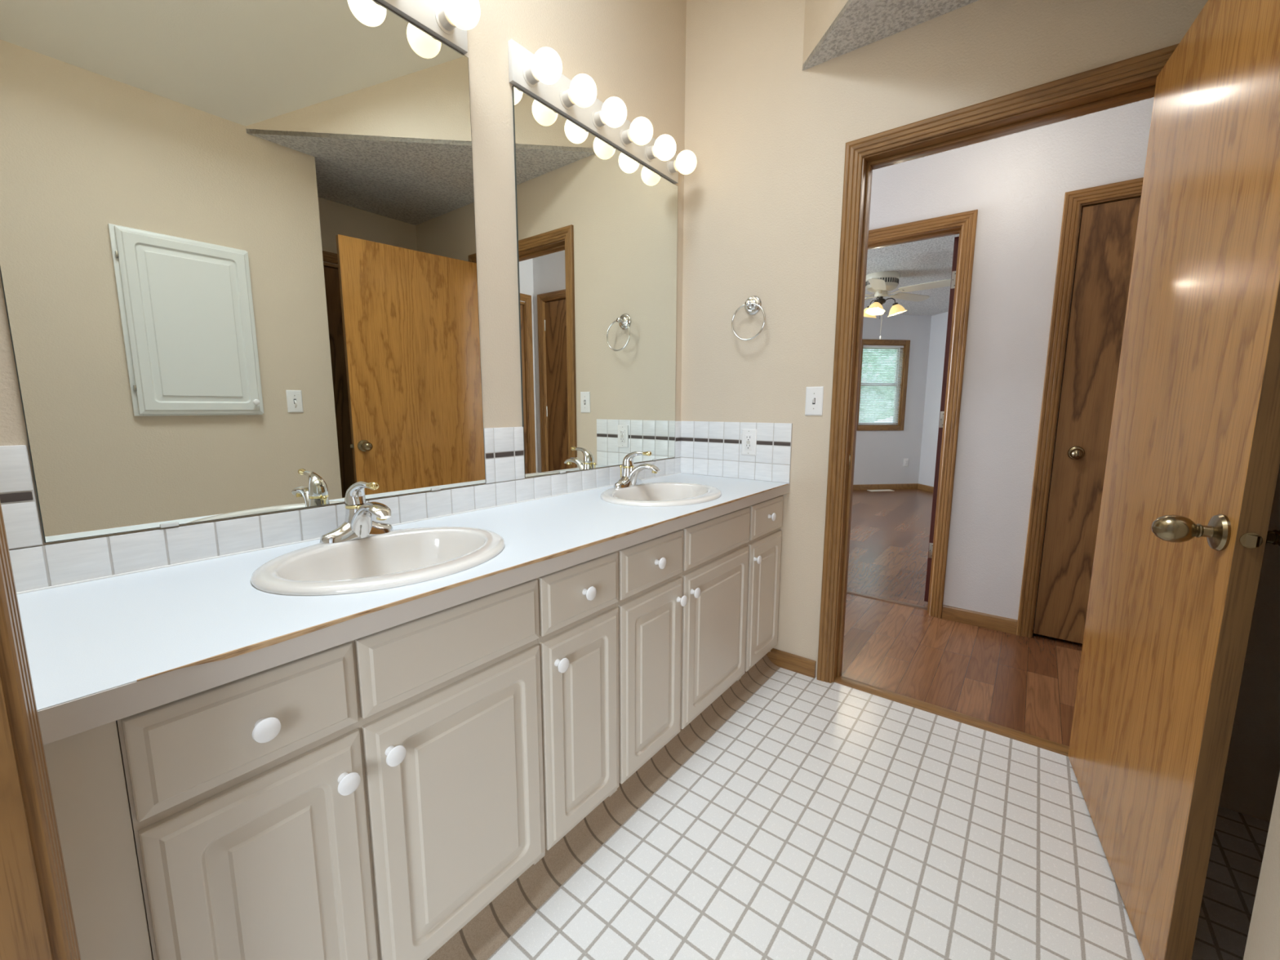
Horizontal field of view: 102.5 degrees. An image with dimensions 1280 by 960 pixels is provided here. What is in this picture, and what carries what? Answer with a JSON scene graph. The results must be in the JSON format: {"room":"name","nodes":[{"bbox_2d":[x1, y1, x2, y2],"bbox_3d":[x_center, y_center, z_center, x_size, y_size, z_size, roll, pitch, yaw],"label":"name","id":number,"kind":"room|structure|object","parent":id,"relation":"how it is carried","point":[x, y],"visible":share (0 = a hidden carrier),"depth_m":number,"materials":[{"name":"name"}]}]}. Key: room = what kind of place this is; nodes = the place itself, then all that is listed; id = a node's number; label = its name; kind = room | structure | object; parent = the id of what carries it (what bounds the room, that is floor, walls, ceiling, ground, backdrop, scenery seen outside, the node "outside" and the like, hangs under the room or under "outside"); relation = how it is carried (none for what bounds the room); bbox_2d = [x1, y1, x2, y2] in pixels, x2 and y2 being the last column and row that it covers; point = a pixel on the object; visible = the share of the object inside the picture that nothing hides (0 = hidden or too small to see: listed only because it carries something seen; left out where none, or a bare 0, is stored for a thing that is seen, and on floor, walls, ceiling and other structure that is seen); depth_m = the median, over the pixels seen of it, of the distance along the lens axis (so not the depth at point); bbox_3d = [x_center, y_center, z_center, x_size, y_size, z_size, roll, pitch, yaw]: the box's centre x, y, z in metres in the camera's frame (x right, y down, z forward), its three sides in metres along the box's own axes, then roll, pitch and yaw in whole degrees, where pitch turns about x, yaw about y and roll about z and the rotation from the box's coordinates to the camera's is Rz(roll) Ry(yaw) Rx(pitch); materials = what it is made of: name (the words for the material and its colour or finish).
{"room":"bathroom","nodes":[
{"label":"bathroom","id":0,"kind":"room"},
{"bbox_2d":[0,0,686,550],"bbox_3d":[-0.489,-0.941,1.572,0.120,3.700,2.325,6,10,37],"label":"wall","id":1,"kind":"structure","parent":0,"point":[633,51],"depth_m":1.62,"materials":[{"name":"paint"}]},
{"bbox_2d":[0,444,43,549],"bbox_3d":[-1.059,0.030,0.859,0.008,0.174,0.062,6,10,37],"label":"tile backsplash","id":2,"kind":"structure","parent":1,"relation":"attached to","point":[17,496],"depth_m":0.87,"materials":[{"name":"grey tile"}]},
{"bbox_2d":[0,0,485,542],"bbox_3d":[-0.759,-0.536,1.168,0.010,1.206,0.908,6,10,37],"label":"wall mirror","id":3,"kind":"object","parent":1,"relation":"attached to","point":[238,274],"visible":1,"depth_m":1.06,"materials":[{"name":"grey mirror"}]},
{"bbox_2d":[8,457,680,592],"bbox_3d":[-0.443,0.044,1.669,0.008,0.076,2.084,6,10,37],"label":"tile backsplash","id":4,"kind":"structure","parent":1,"relation":"attached to","point":[55,564],"depth_m":1.12,"materials":[{"name":"grey tile"}]},
{"bbox_2d":[375,0,480,54],"bbox_3d":[-0.709,-1.185,1.031,0.142,0.116,0.902,6,10,37],"label":"vanity light bar","id":5,"kind":"object","parent":1,"relation":"attached to","point":[449,21],"visible":1,"depth_m":1.32,"materials":[{"name":"grey metal"}]},
{"bbox_2d":[435,7,456,35],"bbox_3d":[-0.505,-1.217,1.355,0.032,0.058,0.058,6,10,37],"label":"socket","id":6,"kind":"object","parent":5,"relation":"attached to","point":[443,25],"depth_m":1.35,"materials":[{"name":"grey"}]},
{"bbox_2d":[483,426,524,484],"bbox_3d":[-0.436,-0.082,1.659,0.008,0.174,0.154,6,10,37],"label":"tile backsplash","id":7,"kind":"structure","parent":1,"relation":"attached to","point":[504,447],"depth_m":1.65,"materials":[{"name":"grey tile"}]},
{"bbox_2d":[511,85,677,477],"bbox_3d":[-0.110,-0.653,2.003,0.010,1.206,0.906,6,10,37],"label":"wall mirror","id":8,"kind":"object","parent":1,"relation":"attached to","point":[597,227],"visible":1,"depth_m":1.90,"materials":[{"name":"grey mirror"}]},
{"bbox_2d":[507,39,697,183],"bbox_3d":[-0.066,-1.301,1.859,0.142,0.116,0.902,6,10,37],"label":"vanity light bar","id":9,"kind":"object","parent":1,"relation":"attached to","point":[539,75],"visible":1,"depth_m":1.76,"materials":[{"name":"grey"}]},
{"bbox_2d":[522,64,539,87],"bbox_3d":[-0.328,-1.249,1.583,0.032,0.058,0.058,6,10,37],"label":"socket","id":10,"kind":"object","parent":9,"relation":"attached to","point":[529,78],"depth_m":1.58,"materials":[{"name":"grey"}]},
{"bbox_2d":[560,88,575,110],"bbox_3d":[-0.234,-1.266,1.704,0.032,0.058,0.058,6,10,37],"label":"socket","id":11,"kind":"object","parent":9,"relation":"attached to","point":[566,103],"depth_m":1.70,"materials":[{"name":"grey"}]},
{"bbox_2d":[591,110,605,129],"bbox_3d":[-0.140,-1.283,1.825,0.032,0.058,0.058,6,10,37],"label":"socket","id":12,"kind":"object","parent":9,"relation":"attached to","point":[597,122],"depth_m":1.82,"materials":[{"name":"grey"}]},
{"bbox_2d":[619,128,633,146],"bbox_3d":[-0.045,-1.300,1.947,0.032,0.058,0.058,6,10,37],"label":"socket","id":13,"kind":"object","parent":9,"relation":"attached to","point":[625,140],"depth_m":1.94,"materials":[{"name":"grey"}]},
{"bbox_2d":[644,145,657,161],"bbox_3d":[0.049,-1.317,2.068,0.032,0.058,0.058,6,10,37],"label":"socket","id":14,"kind":"object","parent":9,"relation":"attached to","point":[650,155],"depth_m":2.06,"materials":[{"name":"grey"}]},
{"bbox_2d":[666,160,678,175],"bbox_3d":[0.143,-1.334,2.189,0.032,0.058,0.058,6,10,37],"label":"socket","id":15,"kind":"object","parent":9,"relation":"attached to","point":[672,169],"depth_m":2.18,"materials":[{"name":"grey"}]},
{"bbox_2d":[674,421,680,457],"bbox_3d":[0.179,-0.194,2.451,0.008,0.174,0.046,6,10,37],"label":"tile backsplash","id":16,"kind":"structure","parent":1,"relation":"attached to","point":[677,424],"depth_m":2.45,"materials":[{"name":"grey tile"}]},
{"bbox_2d":[802,0,853,68],"bbox_3d":[0.787,-1.779,1.112,0.090,0.675,1.648,-1,8,-9],"label":"wall","id":17,"kind":"structure","parent":0,"point":[820,15],"depth_m":1.84,"materials":[{"name":"paint"}]},
{"bbox_2d":[487,488,1270,959],"bbox_3d":[1.432,0.586,4.216,5.500,0.060,8.540,6,10,37],"label":"floor","id":18,"kind":"structure","parent":0,"point":[820,820],"depth_m":1.40,"materials":[{"name":"tile"}]},
{"bbox_2d":[43,720,152,959],"bbox_3d":[-0.846,0.647,0.788,0.499,0.775,0.075,6,10,37],"label":"filler panel","id":19,"kind":"object","parent":18,"relation":"on","point":[86,772],"visible":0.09,"depth_m":0.61,"materials":[{"name":"beige wood"}]},
{"bbox_2d":[115,578,545,959],"bbox_3d":[-0.608,0.609,1.063,0.548,0.775,0.653,6,10,37],"label":"vanity cabinet","id":20,"kind":"object","parent":18,"relation":"on","point":[366,797],"visible":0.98,"depth_m":0.83,"materials":[{"name":"beige wood"}]},
{"bbox_2d":[16,472,790,745],"bbox_3d":[-0.224,0.123,1.516,0.553,0.043,2.093,6,10,37],"label":"countertop","id":21,"kind":"structure","parent":20,"relation":"on","point":[104,650],"depth_m":0.83,"materials":[{"name":"white laminate"}]},
{"bbox_2d":[319,481,393,543],"bbox_3d":[-0.646,0.070,1.167,0.149,0.140,0.178,-4,9,-25],"label":"faucet","id":22,"kind":"object","parent":21,"relation":"on","point":[358,523],"visible":1,"depth_m":1.18,"materials":[{"name":"silver metal"}]},
{"bbox_2d":[250,526,505,595],"bbox_3d":[-0.526,0.224,1.104,0.411,0.150,0.491,6,10,37],"label":"sink","id":23,"kind":"object","parent":21,"relation":"in","point":[394,558],"visible":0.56,"depth_m":1.13,"materials":[{"name":"white ceramic"}]},
{"bbox_2d":[613,451,660,488],"bbox_3d":[-0.025,-0.042,1.964,0.149,0.140,0.178,-4,9,-28],"label":"faucet","id":24,"kind":"object","parent":21,"relation":"on","point":[628,477],"visible":1,"depth_m":1.97,"materials":[{"name":"silver metal"}]},
{"bbox_2d":[600,482,721,506],"bbox_3d":[0.080,0.114,1.884,0.411,0.150,0.491,6,10,37],"label":"sink","id":25,"kind":"object","parent":21,"relation":"in","point":[650,494],"visible":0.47,"depth_m":1.97,"materials":[{"name":"white ceramic"}]},
{"bbox_2d":[536,551,619,859],"bbox_3d":[-0.326,0.558,1.426,0.548,0.775,0.272,6,10,37],"label":"vanity cabinet","id":26,"kind":"object","parent":18,"relation":"on","point":[578,642],"visible":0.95,"depth_m":1.25,"materials":[{"name":"beige wood"}]},
{"bbox_2d":[613,506,750,793],"bbox_3d":[-0.006,0.500,1.838,0.548,0.775,0.776,6,10,37],"label":"vanity cabinet","id":27,"kind":"object","parent":18,"relation":"on","point":[682,605],"visible":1,"depth_m":1.59,"materials":[{"name":"beige wood"}]},
{"bbox_2d":[739,495,782,679],"bbox_3d":[0.327,0.440,2.266,0.548,0.775,0.313,6,10,37],"label":"vanity cabinet","id":28,"kind":"object","parent":18,"relation":"on","point":[764,544],"visible":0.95,"depth_m":2.08,"materials":[{"name":"beige wood"}]},
{"bbox_2d":[866,489,894,491],"bbox_3d":[3.332,0.145,7.117,0.340,0.005,0.110,-1,8,-7],"label":"floor vent","id":29,"kind":"object","parent":18,"relation":"in","point":[867,490],"visible":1,"depth_m":7.12,"materials":[{"name":"beige metal"}]},
{"bbox_2d":[846,590,927,610],"bbox_3d":[1.360,0.703,3.155,0.752,0.008,0.046,6,10,37],"label":"threshold","id":30,"kind":"object","parent":18,"relation":"on","point":[907,604],"visible":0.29,"depth_m":3.06,"materials":[{"name":"brown wood"}]},
{"bbox_2d":[834,675,1069,756],"bbox_3d":[1.149,0.874,1.938,0.800,0.010,0.062,6,10,37],"label":"threshold","id":31,"kind":"object","parent":18,"relation":"on","point":[1050,745],"visible":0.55,"depth_m":1.90,"materials":[{"name":"brown wood"}]},
{"bbox_2d":[802,0,978,71],"bbox_3d":[0.960,-1.430,0.985,1.740,0.020,1.140,6,10,37],"label":"ceiling","id":32,"kind":"structure","parent":0,"point":[864,23],"depth_m":1.71,"materials":[{"name":"white paint"}]},
{"bbox_2d":[853,314,931,484],"bbox_3d":[2.078,-1.069,6.952,3.750,2.450,0.140,-1,8,-7],"label":"wall","id":33,"kind":"structure","parent":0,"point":[880,455],"depth_m":7.11,"materials":[{"name":"paint"}]},
{"bbox_2d":[857,345,903,424],"bbox_3d":[3.288,-1.290,7.022,0.593,1.066,0.041,-1,8,-7],"label":"window blind","id":34,"kind":"object","parent":33,"relation":"attached to","point":[871,383],"visible":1,"depth_m":7.03,"materials":[{"name":"white plastic"}]},
{"bbox_2d":[856,338,910,431],"bbox_3d":[3.282,-1.295,7.069,0.739,1.218,0.158,-1,8,-7],"label":"window","id":35,"kind":"structure","parent":33,"relation":"attached to","point":[906,344],"depth_m":7.04,"materials":[{"name":"brown wood"}]},
{"bbox_2d":[853,483,918,489],"bbox_3d":[2.110,0.117,7.048,3.700,0.075,0.012,-1,8,-7],"label":"baseboard","id":36,"kind":"structure","parent":33,"relation":"attached to","point":[907,486],"depth_m":7.21,"materials":[{"name":"brown wood"}]},
{"bbox_2d":[902,458,908,466],"bbox_3d":[3.732,-0.244,7.211,0.070,0.114,0.009,-1,8,-7],"label":"wall outlet","id":37,"kind":"object","parent":33,"relation":"attached to","point":[905,460],"visible":1,"depth_m":7.21,"materials":[{"name":"white plastic"}]},
{"bbox_2d":[863,234,959,315],"bbox_3d":[2.476,-1.993,5.211,5.400,0.030,5.135,6,10,37],"label":"ceiling","id":38,"kind":"structure","parent":0,"point":[927,260],"depth_m":4.56,"materials":[{"name":"white paint"}]},
{"bbox_2d":[863,271,951,339],"bbox_3d":[2.279,-1.627,4.831,1.202,0.587,1.202,6,10,37],"label":"ceiling fan","id":39,"kind":"object","parent":38,"relation":"hanging from","point":[879,283],"visible":0.96,"depth_m":4.74,"materials":[{"name":"white metal"}]},
{"bbox_2d":[918,311,948,486],"bbox_3d":[4.239,-0.849,5.434,0.140,2.450,3.740,-1,8,-7],"label":"wall","id":40,"kind":"structure","parent":0,"point":[939,322],"depth_m":6.96,"materials":[{"name":"paint"}]},
{"bbox_2d":[917,483,933,492],"bbox_3d":[4.164,0.332,5.566,0.012,0.075,3.488,-1,8,-7],"label":"baseboard","id":41,"kind":"structure","parent":40,"relation":"attached to","point":[928,488],"depth_m":7.12,"materials":[{"name":"brown wood"}]},
{"bbox_2d":[680,0,1279,822],"bbox_3d":[1.183,-0.952,1.679,2.400,3.700,0.115,6,10,37],"label":"wall","id":42,"kind":"structure","parent":0,"point":[767,136],"depth_m":2.03,"materials":[{"name":"paint"}]},
{"bbox_2d":[426,653,779,959],"bbox_3d":[-0.046,0.897,1.479,0.078,0.088,2.082,6,10,37],"label":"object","id":43,"kind":"structure","parent":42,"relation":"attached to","point":[483,935],"depth_m":1.36,"materials":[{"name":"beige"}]},
{"bbox_2d":[680,421,792,483],"bbox_3d":[0.412,-0.135,2.314,0.552,0.251,0.008,6,10,37],"label":"tile backsplash","id":44,"kind":"structure","parent":42,"relation":"attached to","point":[708,448],"depth_m":2.30,"materials":[{"name":"grey tile"}]},
{"bbox_2d":[741,428,756,455],"bbox_3d":[0.475,-0.165,2.249,0.070,0.114,0.010,6,10,37],"label":"wall outlet","id":45,"kind":"object","parent":44,"relation":"attached to","point":[748,442],"visible":1,"depth_m":2.25,"materials":[{"name":"white plastic"}]},
{"bbox_2d":[744,434,752,449],"bbox_3d":[0.474,-0.165,2.248,0.033,0.067,0.003,6,10,37],"label":"receptacle","id":46,"kind":"object","parent":45,"relation":"attached to","point":[748,437],"depth_m":2.25,"materials":[{"name":"white plastic"}]},
{"bbox_2d":[731,295,765,340],"bbox_3d":[0.465,-0.682,2.164,0.154,0.189,0.059,6,10,37],"label":"towel ring","id":47,"kind":"object","parent":42,"relation":"attached to","point":[753,304],"visible":1,"depth_m":2.16,"materials":[{"name":"silver metal"}]},
{"bbox_2d":[766,648,816,678],"bbox_3d":[0.657,0.797,2.253,0.222,0.073,0.012,6,10,37],"label":"baseboard","id":48,"kind":"structure","parent":42,"relation":"attached to","point":[802,665],"depth_m":2.24,"materials":[{"name":"brown wood"}]},
{"bbox_2d":[804,386,823,415],"bbox_3d":[0.697,-0.317,2.062,0.070,0.114,0.018,6,10,37],"label":"light switch","id":49,"kind":"object","parent":42,"relation":"attached to","point":[814,395],"visible":1,"depth_m":2.06,"materials":[{"name":"white plastic"}]},
{"bbox_2d":[816,43,1178,683],"bbox_3d":[1.164,-0.163,1.807,0.930,2.100,0.153,6,10,37],"label":"door frame","id":50,"kind":"structure","parent":42,"relation":"attached to","point":[1133,79],"depth_m":1.89,"materials":[{"name":"brown wood"}]},
{"bbox_2d":[1067,0,1279,959],"bbox_3d":[1.220,-0.046,1.188,0.217,2.020,0.818,5,9,29],"label":"door","id":51,"kind":"structure","parent":42,"relation":"in","point":[1193,463],"depth_m":1.05,"materials":[{"name":"brown wood"}]},
{"bbox_2d":[868,97,1154,619],"bbox_3d":[0.777,-0.560,3.388,4.960,2.440,0.115,6,10,37],"label":"wall","id":52,"kind":"structure","parent":0,"point":[1018,184],"depth_m":2.52,"materials":[{"name":"paint"}]},
{"bbox_2d":[867,208,977,618],"bbox_3d":[1.337,-0.328,2.974,0.882,2.100,0.132,6,10,37],"label":"door frame","id":53,"kind":"structure","parent":52,"relation":"attached to","point":[964,224],"depth_m":2.68,"materials":[{"name":"brown wood"}]},
{"bbox_2d":[924,236,959,601],"bbox_3d":[1.885,-0.325,3.117,0.030,1.996,0.742,6,10,37],"label":"door","id":54,"kind":"structure","parent":52,"relation":"in","point":[956,238],"depth_m":2.82,"materials":[{"name":"red wood"}]},
{"bbox_2d":[941,604,1017,635],"bbox_3d":[1.782,0.733,2.708,0.330,0.075,0.012,6,10,37],"label":"baseboard","id":55,"kind":"structure","parent":52,"relation":"attached to","point":[989,621],"depth_m":2.70,"materials":[{"name":"brown wood"}]},
{"bbox_2d":[1016,177,1143,637],"bbox_3d":[2.273,-0.225,2.261,0.820,2.100,0.132,6,10,37],"label":"door frame","id":56,"kind":"structure","parent":52,"relation":"attached to","point":[1074,202],"depth_m":2.41,"materials":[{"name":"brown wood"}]},
{"bbox_2d":[1033,196,1141,643],"bbox_3d":[2.236,-0.192,2.211,0.693,2.012,0.126,6,10,37],"label":"door","id":57,"kind":"structure","parent":52,"relation":"in","point":[1108,231],"depth_m":2.37,"materials":[{"name":"brown wood"}]},
{"bbox_2d":[872,97,1154,170],"bbox_3d":[0.413,-1.700,2.841,4.845,0.030,0.935,6,10,37],"label":"ceiling","id":58,"kind":"structure","parent":0,"point":[1152,97],"depth_m":2.38,"materials":[{"name":"white paint"}]},
{"bbox_2d":[1243,772,1279,959],"bbox_3d":[0.705,-0.127,0.218,0.110,2.475,1.244,6,10,37],"label":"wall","id":59,"kind":"structure","parent":0,"point":[1263,942],"depth_m":0.83,"materials":[{"name":"paint"}]},
{"bbox_3d":[-0.386,-0.733,0.115,1.840,3.700,0.115,6,10,37],"label":"wall","id":60,"kind":"structure","parent":0,"visible":0},
{"bbox_2d":[0,501,80,959],"bbox_3d":[-0.271,0.071,0.146,0.905,2.100,0.136,6,10,37],"label":"door frame","id":61,"kind":"structure","parent":60,"relation":"attached to","point":[37,920],"depth_m":0.46,"materials":[{"name":"brown wood"}]},
{"label":"outside","id":62,"kind":"structure","parent":0,"visible":0},
{"bbox_3d":[0.998,-1.486,22.111,42.214,0.100,42.214,6,10,37],"label":"lawn","id":63,"kind":"structure","parent":62,"visible":0},
{"bbox_2d":[858,349,896,422],"bbox_3d":[7.385,-3.423,16.843,3.808,5.255,4.169,6,10,37],"label":"tree","id":64,"kind":"object","parent":63,"relation":"on","point":[863,349],"visible":0.09,"depth_m":15.46,"materials":[{"name":"plant"}]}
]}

